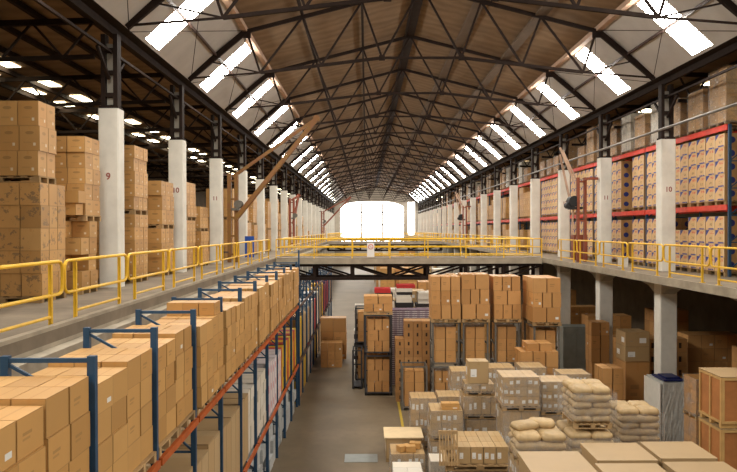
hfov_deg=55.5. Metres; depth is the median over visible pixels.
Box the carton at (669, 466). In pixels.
[663,462,736,471]
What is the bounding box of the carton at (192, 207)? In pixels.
[191,205,193,216]
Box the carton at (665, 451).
[639,441,717,469]
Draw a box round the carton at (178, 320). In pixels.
[171,319,189,322]
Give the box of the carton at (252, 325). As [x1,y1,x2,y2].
[251,322,253,337]
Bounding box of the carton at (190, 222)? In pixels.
[189,220,192,231]
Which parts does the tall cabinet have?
door, door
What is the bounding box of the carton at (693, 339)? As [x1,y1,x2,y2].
[682,333,700,347]
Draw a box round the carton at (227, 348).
[223,343,230,362]
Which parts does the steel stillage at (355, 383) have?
corner post, corner post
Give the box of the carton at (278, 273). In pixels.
[278,273,286,284]
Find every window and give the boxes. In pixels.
[0,62,18,67]
[24,88,43,94]
[38,81,61,86]
[71,95,91,101]
[125,120,140,123]
[146,0,212,49]
[200,43,250,91]
[233,80,272,117]
[255,106,287,134]
[270,122,297,146]
[292,147,311,165]
[340,202,403,237]
[408,202,414,232]
[456,155,474,171]
[465,146,485,165]
[476,137,500,158]
[491,125,519,148]
[511,106,544,136]
[537,82,579,119]
[576,47,629,94]
[637,0,712,54]
[638,109,650,112]
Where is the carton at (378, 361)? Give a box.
[375,358,381,369]
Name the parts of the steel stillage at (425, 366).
corner post, corner post, rail, corner post, corner post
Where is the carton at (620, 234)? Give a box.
[616,230,630,239]
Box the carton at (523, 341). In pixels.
[522,340,535,348]
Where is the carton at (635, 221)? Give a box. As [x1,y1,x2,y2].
[632,219,637,229]
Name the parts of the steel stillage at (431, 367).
corner post, corner post, rail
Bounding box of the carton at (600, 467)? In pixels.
[595,463,666,471]
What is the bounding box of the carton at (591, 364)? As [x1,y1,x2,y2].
[589,361,599,375]
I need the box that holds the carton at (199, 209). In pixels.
[197,206,202,216]
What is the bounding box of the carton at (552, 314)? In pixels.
[546,308,560,321]
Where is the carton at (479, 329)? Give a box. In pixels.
[474,325,484,338]
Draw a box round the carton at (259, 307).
[257,301,261,316]
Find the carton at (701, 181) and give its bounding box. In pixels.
[697,176,705,189]
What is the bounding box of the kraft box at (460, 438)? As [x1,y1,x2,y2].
[455,436,467,455]
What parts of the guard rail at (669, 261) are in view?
post, kick rail, post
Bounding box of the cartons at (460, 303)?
[358,303,609,389]
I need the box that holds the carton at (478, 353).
[475,350,484,357]
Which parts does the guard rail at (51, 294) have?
kick rail, post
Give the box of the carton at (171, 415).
[166,405,175,436]
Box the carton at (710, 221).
[706,216,714,229]
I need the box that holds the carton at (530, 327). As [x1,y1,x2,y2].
[528,325,539,339]
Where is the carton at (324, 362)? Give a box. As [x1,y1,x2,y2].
[321,359,327,367]
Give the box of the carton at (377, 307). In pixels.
[374,304,382,311]
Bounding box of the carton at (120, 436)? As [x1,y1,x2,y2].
[111,423,127,463]
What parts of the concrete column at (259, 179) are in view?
infill panel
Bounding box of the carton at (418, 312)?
[414,309,421,315]
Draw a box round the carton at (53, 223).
[49,206,57,227]
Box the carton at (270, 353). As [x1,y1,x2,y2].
[259,352,278,398]
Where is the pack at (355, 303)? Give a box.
[355,303,363,309]
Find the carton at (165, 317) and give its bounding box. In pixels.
[159,316,181,318]
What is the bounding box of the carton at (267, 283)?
[257,282,268,295]
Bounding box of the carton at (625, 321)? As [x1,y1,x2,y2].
[619,315,630,326]
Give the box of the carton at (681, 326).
[677,322,687,330]
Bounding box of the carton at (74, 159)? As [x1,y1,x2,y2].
[67,152,91,168]
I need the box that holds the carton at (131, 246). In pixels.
[125,240,138,252]
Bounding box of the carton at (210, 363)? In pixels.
[207,357,212,380]
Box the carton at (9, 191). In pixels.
[0,182,19,204]
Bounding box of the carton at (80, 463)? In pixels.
[69,447,88,471]
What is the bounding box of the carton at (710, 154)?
[706,149,714,162]
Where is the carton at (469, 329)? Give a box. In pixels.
[465,325,474,338]
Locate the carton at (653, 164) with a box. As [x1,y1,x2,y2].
[652,162,655,173]
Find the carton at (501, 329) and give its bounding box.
[497,325,505,338]
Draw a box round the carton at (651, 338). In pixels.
[650,337,653,351]
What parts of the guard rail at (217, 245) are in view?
post, post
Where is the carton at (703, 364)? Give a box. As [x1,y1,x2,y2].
[701,362,713,366]
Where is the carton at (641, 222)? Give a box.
[638,219,644,229]
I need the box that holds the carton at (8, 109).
[0,101,17,125]
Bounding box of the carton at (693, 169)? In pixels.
[689,165,696,178]
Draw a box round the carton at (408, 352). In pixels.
[404,348,412,356]
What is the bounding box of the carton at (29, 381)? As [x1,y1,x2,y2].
[4,376,57,386]
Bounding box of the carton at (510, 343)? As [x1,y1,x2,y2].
[506,338,515,349]
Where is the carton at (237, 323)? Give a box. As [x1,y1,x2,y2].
[236,321,239,337]
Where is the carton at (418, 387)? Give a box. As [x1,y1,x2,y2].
[414,382,423,391]
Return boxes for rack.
[0,262,298,471]
[286,267,331,392]
[437,206,453,237]
[459,199,480,225]
[476,192,508,240]
[501,182,548,245]
[540,163,616,258]
[594,124,736,276]
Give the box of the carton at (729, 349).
[728,348,731,361]
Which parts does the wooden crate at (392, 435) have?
lid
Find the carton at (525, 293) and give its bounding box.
[523,289,527,304]
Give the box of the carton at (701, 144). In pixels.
[697,138,705,152]
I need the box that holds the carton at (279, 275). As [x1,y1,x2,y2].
[278,274,284,285]
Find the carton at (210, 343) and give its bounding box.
[207,338,212,360]
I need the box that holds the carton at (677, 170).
[676,169,679,180]
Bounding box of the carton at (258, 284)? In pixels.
[252,283,265,296]
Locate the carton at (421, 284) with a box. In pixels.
[418,281,425,288]
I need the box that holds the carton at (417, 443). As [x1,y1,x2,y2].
[409,441,420,448]
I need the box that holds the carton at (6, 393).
[0,387,34,405]
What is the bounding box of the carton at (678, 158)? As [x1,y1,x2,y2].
[676,157,679,168]
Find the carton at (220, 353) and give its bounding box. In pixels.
[217,348,222,368]
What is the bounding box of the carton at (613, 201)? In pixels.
[612,200,615,208]
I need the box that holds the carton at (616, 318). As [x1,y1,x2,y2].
[613,315,620,326]
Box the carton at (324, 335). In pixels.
[321,332,333,340]
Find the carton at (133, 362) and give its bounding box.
[102,355,140,389]
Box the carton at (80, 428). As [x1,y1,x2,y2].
[70,411,89,460]
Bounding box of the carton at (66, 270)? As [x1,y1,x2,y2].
[58,270,66,291]
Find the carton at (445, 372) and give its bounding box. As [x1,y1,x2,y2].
[441,369,448,382]
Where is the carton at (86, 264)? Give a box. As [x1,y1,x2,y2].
[71,254,95,269]
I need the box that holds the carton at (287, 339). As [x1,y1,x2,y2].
[272,338,288,349]
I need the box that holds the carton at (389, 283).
[387,281,393,286]
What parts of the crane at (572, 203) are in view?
hoist motor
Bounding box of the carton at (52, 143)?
[48,128,56,154]
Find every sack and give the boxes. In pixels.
[510,419,538,430]
[513,429,540,442]
[513,446,518,457]
[514,439,565,450]
[529,417,555,428]
[538,429,565,442]
[556,419,581,431]
[561,386,568,393]
[562,378,583,388]
[562,393,569,401]
[562,400,568,407]
[564,407,569,415]
[564,426,591,439]
[565,437,613,447]
[565,443,581,454]
[568,383,591,394]
[568,398,592,408]
[569,393,611,402]
[569,407,611,415]
[569,413,591,422]
[581,379,602,384]
[582,425,604,426]
[588,383,609,394]
[588,429,612,440]
[592,401,610,408]
[592,416,610,422]
[608,427,616,435]
[609,414,615,422]
[610,400,630,410]
[612,436,619,442]
[614,419,638,428]
[615,404,638,415]
[615,414,659,422]
[615,431,639,441]
[616,427,659,435]
[617,441,640,443]
[627,400,648,406]
[636,405,658,415]
[639,422,659,428]
[639,435,659,441]
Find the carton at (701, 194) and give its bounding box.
[697,189,705,201]
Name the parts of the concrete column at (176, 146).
infill panel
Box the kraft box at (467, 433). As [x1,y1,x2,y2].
[463,431,476,435]
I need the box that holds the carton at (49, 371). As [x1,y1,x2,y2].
[31,367,73,375]
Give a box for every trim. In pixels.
[0,237,341,375]
[416,237,736,298]
[443,244,736,300]
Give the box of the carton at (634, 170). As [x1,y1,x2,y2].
[632,167,637,177]
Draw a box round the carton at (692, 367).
[687,361,700,373]
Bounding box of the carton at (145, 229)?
[143,227,147,238]
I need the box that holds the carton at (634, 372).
[616,357,649,401]
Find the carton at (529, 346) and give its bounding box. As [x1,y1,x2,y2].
[525,342,538,350]
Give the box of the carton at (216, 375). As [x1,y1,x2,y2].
[213,370,218,392]
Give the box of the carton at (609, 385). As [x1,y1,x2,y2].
[604,384,611,395]
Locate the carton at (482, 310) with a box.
[476,304,489,318]
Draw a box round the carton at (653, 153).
[652,152,655,162]
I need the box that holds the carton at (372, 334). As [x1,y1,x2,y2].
[367,329,377,340]
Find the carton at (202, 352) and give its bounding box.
[197,342,207,366]
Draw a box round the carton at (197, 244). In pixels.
[195,242,202,252]
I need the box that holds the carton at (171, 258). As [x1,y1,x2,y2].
[170,256,172,268]
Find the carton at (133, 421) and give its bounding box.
[126,409,139,446]
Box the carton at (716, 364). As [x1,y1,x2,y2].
[714,362,727,366]
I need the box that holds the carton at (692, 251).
[688,243,696,255]
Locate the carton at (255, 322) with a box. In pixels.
[254,319,256,334]
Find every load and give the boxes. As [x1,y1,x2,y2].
[389,444,424,471]
[392,462,422,471]
[409,392,436,448]
[427,403,462,440]
[427,432,450,471]
[429,454,444,471]
[436,390,459,402]
[449,366,465,389]
[449,453,507,471]
[460,389,496,418]
[461,379,494,395]
[463,416,495,430]
[468,184,477,199]
[473,182,480,198]
[486,174,488,193]
[488,173,501,193]
[489,363,514,430]
[495,370,539,410]
[497,403,538,452]
[500,173,508,190]
[502,166,507,189]
[506,167,518,188]
[510,452,518,471]
[515,362,545,374]
[518,161,530,184]
[524,167,540,182]
[535,151,553,180]
[537,375,570,414]
[539,411,565,427]
[540,161,557,178]
[547,158,553,175]
[553,155,558,174]
[554,369,589,379]
[564,138,584,172]
[577,146,596,167]
[586,126,613,164]
[598,121,626,161]
[610,125,638,158]
[621,113,654,154]
[634,113,655,151]
[650,102,688,145]
[674,98,708,141]
[683,374,699,419]
[684,413,698,445]
[687,88,732,135]
[708,65,736,129]
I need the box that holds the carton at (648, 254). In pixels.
[646,252,651,262]
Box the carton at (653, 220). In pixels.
[652,219,655,229]
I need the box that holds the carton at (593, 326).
[588,321,599,335]
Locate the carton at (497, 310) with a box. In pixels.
[492,304,502,318]
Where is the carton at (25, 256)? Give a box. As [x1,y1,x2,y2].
[20,250,48,273]
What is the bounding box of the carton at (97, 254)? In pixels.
[96,253,98,265]
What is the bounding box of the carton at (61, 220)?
[57,206,65,227]
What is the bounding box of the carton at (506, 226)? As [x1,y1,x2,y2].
[504,224,508,229]
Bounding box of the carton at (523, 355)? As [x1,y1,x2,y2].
[518,349,532,362]
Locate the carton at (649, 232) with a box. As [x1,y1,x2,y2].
[646,230,651,240]
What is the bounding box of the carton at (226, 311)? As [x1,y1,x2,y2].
[223,308,230,327]
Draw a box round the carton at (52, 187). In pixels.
[48,184,56,205]
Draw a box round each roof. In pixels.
[0,0,329,201]
[437,61,736,200]
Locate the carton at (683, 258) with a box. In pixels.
[680,255,687,267]
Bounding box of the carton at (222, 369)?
[217,365,224,386]
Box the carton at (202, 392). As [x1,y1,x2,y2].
[197,381,207,407]
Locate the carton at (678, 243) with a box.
[676,242,679,253]
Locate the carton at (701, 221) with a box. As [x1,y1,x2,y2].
[697,217,705,229]
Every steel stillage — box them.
[352,346,361,388]
[355,305,373,344]
[355,345,366,379]
[364,308,389,348]
[364,349,389,387]
[365,315,391,354]
[365,355,391,395]
[400,361,427,409]
[430,321,459,365]
[430,363,455,391]
[460,321,488,365]
[490,319,519,363]
[524,320,559,368]
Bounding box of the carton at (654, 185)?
[652,184,655,194]
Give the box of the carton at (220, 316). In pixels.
[217,312,222,332]
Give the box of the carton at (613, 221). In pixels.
[612,220,615,229]
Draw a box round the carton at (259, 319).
[257,315,261,330]
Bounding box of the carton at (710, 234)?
[706,230,714,243]
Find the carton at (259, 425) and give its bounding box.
[258,420,260,435]
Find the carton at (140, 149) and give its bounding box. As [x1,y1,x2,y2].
[139,147,142,160]
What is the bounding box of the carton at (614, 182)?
[612,181,615,190]
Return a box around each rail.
[0,260,63,332]
[63,253,127,317]
[127,249,168,299]
[169,246,198,287]
[198,244,219,278]
[220,242,236,272]
[222,0,343,190]
[237,241,249,267]
[250,240,260,263]
[261,239,269,260]
[276,238,541,258]
[280,238,532,256]
[283,237,289,253]
[290,237,294,251]
[327,233,441,241]
[340,234,416,237]
[485,235,491,248]
[499,236,507,251]
[508,236,517,252]
[518,237,529,254]
[558,239,576,262]
[577,240,599,265]
[599,241,627,269]
[627,242,662,275]
[663,244,709,282]
[710,246,736,285]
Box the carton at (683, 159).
[680,155,687,167]
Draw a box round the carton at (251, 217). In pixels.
[249,215,253,222]
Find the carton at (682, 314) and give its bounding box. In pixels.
[677,309,687,321]
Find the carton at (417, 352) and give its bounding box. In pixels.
[413,348,421,356]
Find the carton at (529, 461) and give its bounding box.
[517,451,596,471]
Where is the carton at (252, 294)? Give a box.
[242,293,254,308]
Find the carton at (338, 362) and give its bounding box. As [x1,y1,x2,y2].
[335,359,341,367]
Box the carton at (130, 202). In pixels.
[124,196,137,209]
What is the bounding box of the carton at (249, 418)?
[248,414,250,429]
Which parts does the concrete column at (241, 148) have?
infill panel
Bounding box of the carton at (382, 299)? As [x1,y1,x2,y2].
[378,295,391,303]
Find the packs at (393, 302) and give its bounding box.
[357,297,428,373]
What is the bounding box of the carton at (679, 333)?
[677,331,692,336]
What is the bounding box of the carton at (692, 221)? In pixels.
[688,217,696,229]
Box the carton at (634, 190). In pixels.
[632,187,637,197]
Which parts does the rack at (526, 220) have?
upright frame, upright frame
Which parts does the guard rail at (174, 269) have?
post, kick rail, post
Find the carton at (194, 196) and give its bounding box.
[193,195,195,205]
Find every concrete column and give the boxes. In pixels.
[95,34,124,287]
[168,85,186,271]
[209,115,222,263]
[236,134,247,257]
[255,148,264,344]
[270,159,277,250]
[281,167,287,245]
[289,173,295,245]
[296,178,302,288]
[302,183,307,290]
[307,186,312,286]
[312,189,315,253]
[316,192,319,274]
[319,194,322,271]
[322,197,324,253]
[325,198,327,272]
[327,200,329,253]
[329,202,331,267]
[331,203,332,267]
[333,205,334,253]
[418,204,420,254]
[420,203,422,251]
[423,201,425,251]
[426,200,429,251]
[429,198,432,254]
[433,196,436,254]
[437,194,441,254]
[442,192,446,254]
[447,189,452,272]
[454,186,458,272]
[461,182,466,271]
[470,178,475,270]
[480,173,487,273]
[493,166,500,273]
[509,158,518,330]
[529,148,539,274]
[557,134,570,323]
[596,114,612,363]
[654,84,678,374]
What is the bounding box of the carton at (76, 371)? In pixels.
[57,367,99,375]
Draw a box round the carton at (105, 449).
[98,435,112,471]
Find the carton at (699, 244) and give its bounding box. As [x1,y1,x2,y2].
[697,243,705,256]
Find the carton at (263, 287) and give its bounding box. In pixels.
[251,286,264,299]
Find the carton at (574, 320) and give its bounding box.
[571,317,578,323]
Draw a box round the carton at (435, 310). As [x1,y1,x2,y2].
[430,304,440,318]
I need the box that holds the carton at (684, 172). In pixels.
[680,167,688,179]
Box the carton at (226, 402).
[205,399,244,465]
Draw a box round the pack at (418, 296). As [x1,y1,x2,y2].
[417,294,428,298]
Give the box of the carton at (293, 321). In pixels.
[280,315,295,327]
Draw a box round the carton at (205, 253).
[204,252,206,262]
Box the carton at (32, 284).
[22,273,47,295]
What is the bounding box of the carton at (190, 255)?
[189,254,191,265]
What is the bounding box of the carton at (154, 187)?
[148,181,164,195]
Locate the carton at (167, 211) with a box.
[166,210,169,223]
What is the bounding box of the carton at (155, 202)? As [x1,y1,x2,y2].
[148,195,165,209]
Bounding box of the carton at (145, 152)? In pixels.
[143,148,147,161]
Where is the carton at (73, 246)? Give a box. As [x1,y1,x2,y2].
[65,238,88,254]
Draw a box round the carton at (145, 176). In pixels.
[143,173,147,185]
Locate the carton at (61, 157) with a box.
[55,152,66,167]
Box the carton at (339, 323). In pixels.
[333,317,345,331]
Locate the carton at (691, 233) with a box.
[688,230,695,242]
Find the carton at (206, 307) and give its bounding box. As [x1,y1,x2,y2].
[199,300,219,315]
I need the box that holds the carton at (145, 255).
[144,254,147,263]
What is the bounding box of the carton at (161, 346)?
[137,343,165,371]
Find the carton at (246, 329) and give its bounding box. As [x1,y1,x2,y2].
[244,327,247,343]
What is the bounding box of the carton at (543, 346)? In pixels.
[537,342,551,350]
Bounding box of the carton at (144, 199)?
[143,198,146,209]
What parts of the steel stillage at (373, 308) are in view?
corner post, corner post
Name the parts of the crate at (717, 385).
lid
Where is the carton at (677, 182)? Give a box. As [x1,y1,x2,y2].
[676,180,679,191]
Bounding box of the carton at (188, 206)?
[187,205,190,216]
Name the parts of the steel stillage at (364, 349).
corner post, corner post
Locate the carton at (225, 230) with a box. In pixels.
[224,229,233,237]
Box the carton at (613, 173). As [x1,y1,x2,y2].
[612,172,615,181]
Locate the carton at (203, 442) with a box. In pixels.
[162,436,213,471]
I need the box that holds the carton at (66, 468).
[58,463,68,471]
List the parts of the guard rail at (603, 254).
post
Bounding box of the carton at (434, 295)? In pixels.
[430,290,439,304]
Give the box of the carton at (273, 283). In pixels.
[269,282,274,294]
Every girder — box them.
[33,0,333,203]
[407,0,637,193]
[418,36,736,205]
[431,51,736,200]
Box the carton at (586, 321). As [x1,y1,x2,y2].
[585,320,594,333]
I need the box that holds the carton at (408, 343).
[404,339,412,347]
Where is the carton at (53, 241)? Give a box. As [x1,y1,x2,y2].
[49,228,57,249]
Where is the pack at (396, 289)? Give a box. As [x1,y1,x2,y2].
[395,287,411,291]
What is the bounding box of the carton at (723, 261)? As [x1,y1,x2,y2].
[715,257,736,271]
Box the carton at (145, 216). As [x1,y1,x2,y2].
[144,215,147,226]
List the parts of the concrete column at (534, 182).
infill panel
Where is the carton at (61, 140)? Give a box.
[56,136,66,151]
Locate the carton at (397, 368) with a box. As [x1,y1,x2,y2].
[395,365,403,374]
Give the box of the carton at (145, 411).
[140,400,151,435]
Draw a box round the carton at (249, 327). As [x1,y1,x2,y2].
[248,324,250,339]
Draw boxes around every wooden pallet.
[0,176,55,184]
[0,292,65,302]
[65,215,100,220]
[66,288,97,294]
[98,277,147,282]
[124,209,147,214]
[133,451,156,471]
[148,224,173,228]
[148,271,172,276]
[159,427,178,457]
[178,410,194,435]
[187,217,195,220]
[195,228,207,230]
[197,398,210,415]
[363,309,392,314]
[428,315,460,322]
[438,430,458,465]
[441,450,509,470]
[461,318,489,321]
[490,316,521,321]
[508,445,518,465]
[523,317,561,325]
[562,412,611,428]
[612,209,642,211]
[612,259,637,262]
[633,207,644,210]
[634,261,644,265]
[647,206,655,209]
[676,203,702,207]
[676,266,696,271]
[689,202,714,206]
[689,268,720,273]
[706,270,736,275]
[707,200,736,205]
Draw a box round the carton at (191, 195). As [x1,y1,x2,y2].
[190,194,192,205]
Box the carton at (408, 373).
[404,369,413,382]
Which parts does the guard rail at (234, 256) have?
post, post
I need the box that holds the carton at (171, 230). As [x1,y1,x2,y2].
[170,229,172,242]
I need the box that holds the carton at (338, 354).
[335,351,341,358]
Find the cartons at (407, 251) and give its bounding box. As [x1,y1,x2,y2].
[374,251,457,301]
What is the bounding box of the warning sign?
[367,243,373,256]
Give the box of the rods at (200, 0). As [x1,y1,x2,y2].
[131,0,244,82]
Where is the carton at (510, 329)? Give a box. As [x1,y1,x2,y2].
[505,325,515,338]
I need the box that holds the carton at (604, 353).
[600,349,608,361]
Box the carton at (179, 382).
[174,374,183,402]
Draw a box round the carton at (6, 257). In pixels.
[0,251,19,273]
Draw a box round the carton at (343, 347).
[342,346,345,358]
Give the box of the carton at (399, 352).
[395,348,403,356]
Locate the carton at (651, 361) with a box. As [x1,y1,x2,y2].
[649,352,653,365]
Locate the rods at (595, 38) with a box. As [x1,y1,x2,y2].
[550,38,651,112]
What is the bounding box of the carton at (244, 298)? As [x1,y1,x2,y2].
[231,296,247,313]
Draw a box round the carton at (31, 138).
[19,126,47,152]
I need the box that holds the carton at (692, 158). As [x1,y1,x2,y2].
[688,153,696,166]
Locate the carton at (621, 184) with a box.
[616,180,631,189]
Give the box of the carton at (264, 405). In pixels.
[263,400,265,413]
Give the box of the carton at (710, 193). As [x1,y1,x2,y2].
[706,188,714,201]
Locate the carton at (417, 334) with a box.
[413,330,421,338]
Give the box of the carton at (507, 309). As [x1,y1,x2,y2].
[503,305,511,318]
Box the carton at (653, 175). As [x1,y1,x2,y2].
[652,173,655,184]
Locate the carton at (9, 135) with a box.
[0,126,18,150]
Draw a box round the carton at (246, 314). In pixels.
[244,311,247,328]
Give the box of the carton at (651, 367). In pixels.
[650,366,653,373]
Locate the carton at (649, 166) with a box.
[647,163,651,174]
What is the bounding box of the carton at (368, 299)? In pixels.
[364,295,377,303]
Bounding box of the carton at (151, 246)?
[148,243,165,257]
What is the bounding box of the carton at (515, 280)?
[509,275,519,290]
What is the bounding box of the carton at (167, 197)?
[166,196,169,209]
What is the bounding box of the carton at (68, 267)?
[65,255,70,270]
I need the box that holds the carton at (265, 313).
[264,310,266,324]
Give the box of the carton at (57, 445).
[43,424,69,471]
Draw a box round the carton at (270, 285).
[269,284,272,296]
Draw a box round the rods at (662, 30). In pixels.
[597,0,704,82]
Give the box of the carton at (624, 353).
[616,343,649,360]
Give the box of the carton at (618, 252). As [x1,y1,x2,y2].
[616,249,631,259]
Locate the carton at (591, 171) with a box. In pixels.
[589,169,593,176]
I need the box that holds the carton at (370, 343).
[368,341,373,351]
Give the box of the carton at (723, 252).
[715,244,736,257]
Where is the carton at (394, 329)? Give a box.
[392,327,398,332]
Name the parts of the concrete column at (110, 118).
infill panel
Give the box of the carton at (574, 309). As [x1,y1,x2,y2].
[571,306,578,316]
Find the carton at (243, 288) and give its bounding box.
[235,287,248,290]
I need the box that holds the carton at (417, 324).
[413,320,421,329]
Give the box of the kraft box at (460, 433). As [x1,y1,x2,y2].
[452,431,464,450]
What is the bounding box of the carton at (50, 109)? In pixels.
[47,104,54,129]
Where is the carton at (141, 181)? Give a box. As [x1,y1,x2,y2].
[139,172,143,184]
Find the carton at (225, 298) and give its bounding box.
[220,296,233,301]
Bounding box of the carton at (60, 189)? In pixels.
[57,185,64,206]
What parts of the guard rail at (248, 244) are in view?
post, post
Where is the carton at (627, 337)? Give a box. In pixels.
[616,328,649,346]
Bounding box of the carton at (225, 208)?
[224,207,233,216]
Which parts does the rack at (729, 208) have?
upright frame, upright frame, upright frame, upright frame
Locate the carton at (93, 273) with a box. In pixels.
[77,270,97,285]
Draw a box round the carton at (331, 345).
[328,342,334,350]
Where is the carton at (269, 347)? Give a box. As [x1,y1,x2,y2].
[264,347,281,358]
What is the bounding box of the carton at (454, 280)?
[450,276,459,290]
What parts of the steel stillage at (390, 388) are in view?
corner post, rail, corner post, corner post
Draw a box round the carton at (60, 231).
[57,228,64,249]
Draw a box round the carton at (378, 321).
[375,318,381,329]
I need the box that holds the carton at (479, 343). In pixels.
[475,339,484,349]
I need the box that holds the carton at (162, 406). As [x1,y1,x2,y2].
[158,390,166,419]
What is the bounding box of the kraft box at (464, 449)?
[456,442,470,463]
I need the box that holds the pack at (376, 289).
[374,287,390,292]
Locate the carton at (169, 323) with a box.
[167,323,186,324]
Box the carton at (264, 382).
[263,379,265,392]
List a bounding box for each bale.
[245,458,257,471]
[248,437,260,457]
[260,443,265,463]
[269,454,272,471]
[270,412,280,426]
[270,416,274,432]
[270,423,272,437]
[270,435,274,452]
[271,400,280,414]
[281,417,283,431]
[293,389,295,401]
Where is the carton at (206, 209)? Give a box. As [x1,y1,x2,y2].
[205,207,207,217]
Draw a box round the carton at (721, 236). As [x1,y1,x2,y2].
[715,230,736,243]
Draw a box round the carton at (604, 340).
[600,336,608,348]
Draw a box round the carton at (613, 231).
[612,230,615,239]
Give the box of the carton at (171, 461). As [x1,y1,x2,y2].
[146,458,201,471]
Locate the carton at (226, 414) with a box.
[199,411,235,471]
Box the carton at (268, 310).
[267,308,269,321]
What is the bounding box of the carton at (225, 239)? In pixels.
[224,238,233,247]
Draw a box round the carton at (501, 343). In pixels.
[497,339,505,349]
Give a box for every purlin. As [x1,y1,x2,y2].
[166,0,339,198]
[296,0,349,173]
[361,5,365,186]
[386,2,482,188]
[397,0,558,190]
[412,0,710,198]
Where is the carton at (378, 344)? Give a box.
[375,339,381,351]
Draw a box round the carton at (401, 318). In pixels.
[399,316,406,320]
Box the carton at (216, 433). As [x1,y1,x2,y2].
[181,430,219,471]
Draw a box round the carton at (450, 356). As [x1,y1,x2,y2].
[445,350,455,361]
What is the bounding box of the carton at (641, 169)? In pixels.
[638,165,645,176]
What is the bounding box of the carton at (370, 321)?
[367,318,373,329]
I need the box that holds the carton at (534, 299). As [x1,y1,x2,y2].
[528,291,541,307]
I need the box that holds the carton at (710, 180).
[706,175,714,188]
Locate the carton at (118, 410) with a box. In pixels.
[111,396,125,433]
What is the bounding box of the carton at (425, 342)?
[422,339,429,347]
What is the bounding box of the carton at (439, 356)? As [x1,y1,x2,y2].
[434,349,444,361]
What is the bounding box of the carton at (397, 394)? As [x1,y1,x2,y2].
[396,393,403,401]
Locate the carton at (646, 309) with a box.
[645,308,653,319]
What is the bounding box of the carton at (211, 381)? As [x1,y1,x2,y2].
[208,375,213,399]
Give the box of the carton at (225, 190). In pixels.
[224,189,233,197]
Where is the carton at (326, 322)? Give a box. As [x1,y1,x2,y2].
[321,317,332,331]
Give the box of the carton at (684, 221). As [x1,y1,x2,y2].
[681,218,687,229]
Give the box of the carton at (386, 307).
[383,304,392,311]
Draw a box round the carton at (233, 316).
[223,305,235,323]
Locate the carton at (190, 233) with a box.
[189,232,191,242]
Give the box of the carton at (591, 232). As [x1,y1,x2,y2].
[589,230,593,238]
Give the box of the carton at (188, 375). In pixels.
[184,368,191,395]
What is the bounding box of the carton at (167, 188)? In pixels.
[165,182,169,195]
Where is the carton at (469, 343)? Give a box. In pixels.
[465,339,474,349]
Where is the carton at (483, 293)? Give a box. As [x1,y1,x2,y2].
[479,289,488,303]
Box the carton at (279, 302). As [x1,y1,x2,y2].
[278,300,280,311]
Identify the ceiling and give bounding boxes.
[0,0,327,200]
[94,0,736,202]
[232,0,624,193]
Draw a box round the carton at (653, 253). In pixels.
[652,252,655,263]
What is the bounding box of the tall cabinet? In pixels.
[560,324,585,370]
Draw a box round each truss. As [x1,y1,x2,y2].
[0,18,94,61]
[0,73,164,106]
[55,105,206,133]
[56,126,233,148]
[125,0,736,29]
[136,141,252,161]
[147,153,267,170]
[147,161,278,177]
[161,168,287,182]
[186,174,292,187]
[188,0,655,80]
[196,179,299,191]
[223,183,305,192]
[224,186,309,195]
[225,35,595,111]
[247,189,313,197]
[249,69,556,131]
[266,94,528,145]
[279,110,507,155]
[289,123,491,164]
[297,134,478,170]
[303,143,468,175]
[308,150,459,180]
[313,156,452,184]
[317,163,446,187]
[320,166,440,190]
[323,170,436,192]
[326,174,431,194]
[328,177,428,197]
[330,180,425,198]
[332,182,421,200]
[333,184,419,201]
[335,188,416,202]
[519,152,593,168]
[542,141,627,159]
[572,126,696,145]
[614,105,735,130]
[677,72,709,102]
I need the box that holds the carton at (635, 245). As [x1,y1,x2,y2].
[632,240,637,250]
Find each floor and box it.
[0,237,342,356]
[225,266,556,471]
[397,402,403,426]
[418,237,736,287]
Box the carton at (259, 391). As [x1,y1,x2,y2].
[257,387,260,401]
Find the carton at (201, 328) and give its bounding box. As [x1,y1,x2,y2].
[185,323,206,346]
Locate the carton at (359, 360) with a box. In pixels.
[358,359,366,367]
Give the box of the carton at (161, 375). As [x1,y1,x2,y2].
[158,368,164,395]
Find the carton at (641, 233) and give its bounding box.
[638,230,644,240]
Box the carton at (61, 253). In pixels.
[58,249,64,270]
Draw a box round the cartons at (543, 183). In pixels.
[541,164,632,239]
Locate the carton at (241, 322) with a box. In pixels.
[239,317,243,333]
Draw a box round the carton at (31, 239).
[20,228,48,250]
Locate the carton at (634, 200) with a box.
[632,197,637,207]
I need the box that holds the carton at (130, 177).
[124,171,138,183]
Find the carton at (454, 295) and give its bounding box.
[450,290,459,304]
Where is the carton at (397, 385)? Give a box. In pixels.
[396,384,403,392]
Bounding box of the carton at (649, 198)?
[647,195,651,206]
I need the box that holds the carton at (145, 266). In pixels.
[143,264,147,274]
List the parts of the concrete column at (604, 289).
infill panel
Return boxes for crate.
[383,427,423,461]
[698,367,736,427]
[698,416,736,469]
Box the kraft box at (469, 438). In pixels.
[466,436,479,441]
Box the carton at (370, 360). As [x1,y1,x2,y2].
[368,358,373,369]
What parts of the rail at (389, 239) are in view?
rail, rail, kick rail, post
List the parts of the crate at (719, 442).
lid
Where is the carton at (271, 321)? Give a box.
[269,319,272,331]
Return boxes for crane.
[223,115,319,261]
[280,194,300,245]
[319,197,350,237]
[455,192,470,243]
[559,147,597,261]
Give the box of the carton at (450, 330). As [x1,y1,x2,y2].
[445,325,455,338]
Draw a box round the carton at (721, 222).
[715,216,736,229]
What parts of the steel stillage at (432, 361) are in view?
corner post, corner post, corner post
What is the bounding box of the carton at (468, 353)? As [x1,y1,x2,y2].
[465,350,474,361]
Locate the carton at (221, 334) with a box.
[218,330,223,350]
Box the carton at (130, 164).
[124,158,137,170]
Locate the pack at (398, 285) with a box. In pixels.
[396,283,414,287]
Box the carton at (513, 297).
[507,290,520,304]
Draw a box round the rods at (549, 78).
[519,78,592,129]
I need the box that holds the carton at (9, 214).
[0,205,20,227]
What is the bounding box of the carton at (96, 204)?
[93,200,99,215]
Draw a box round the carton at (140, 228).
[139,227,142,239]
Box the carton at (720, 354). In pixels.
[714,348,727,361]
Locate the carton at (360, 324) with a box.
[358,322,363,331]

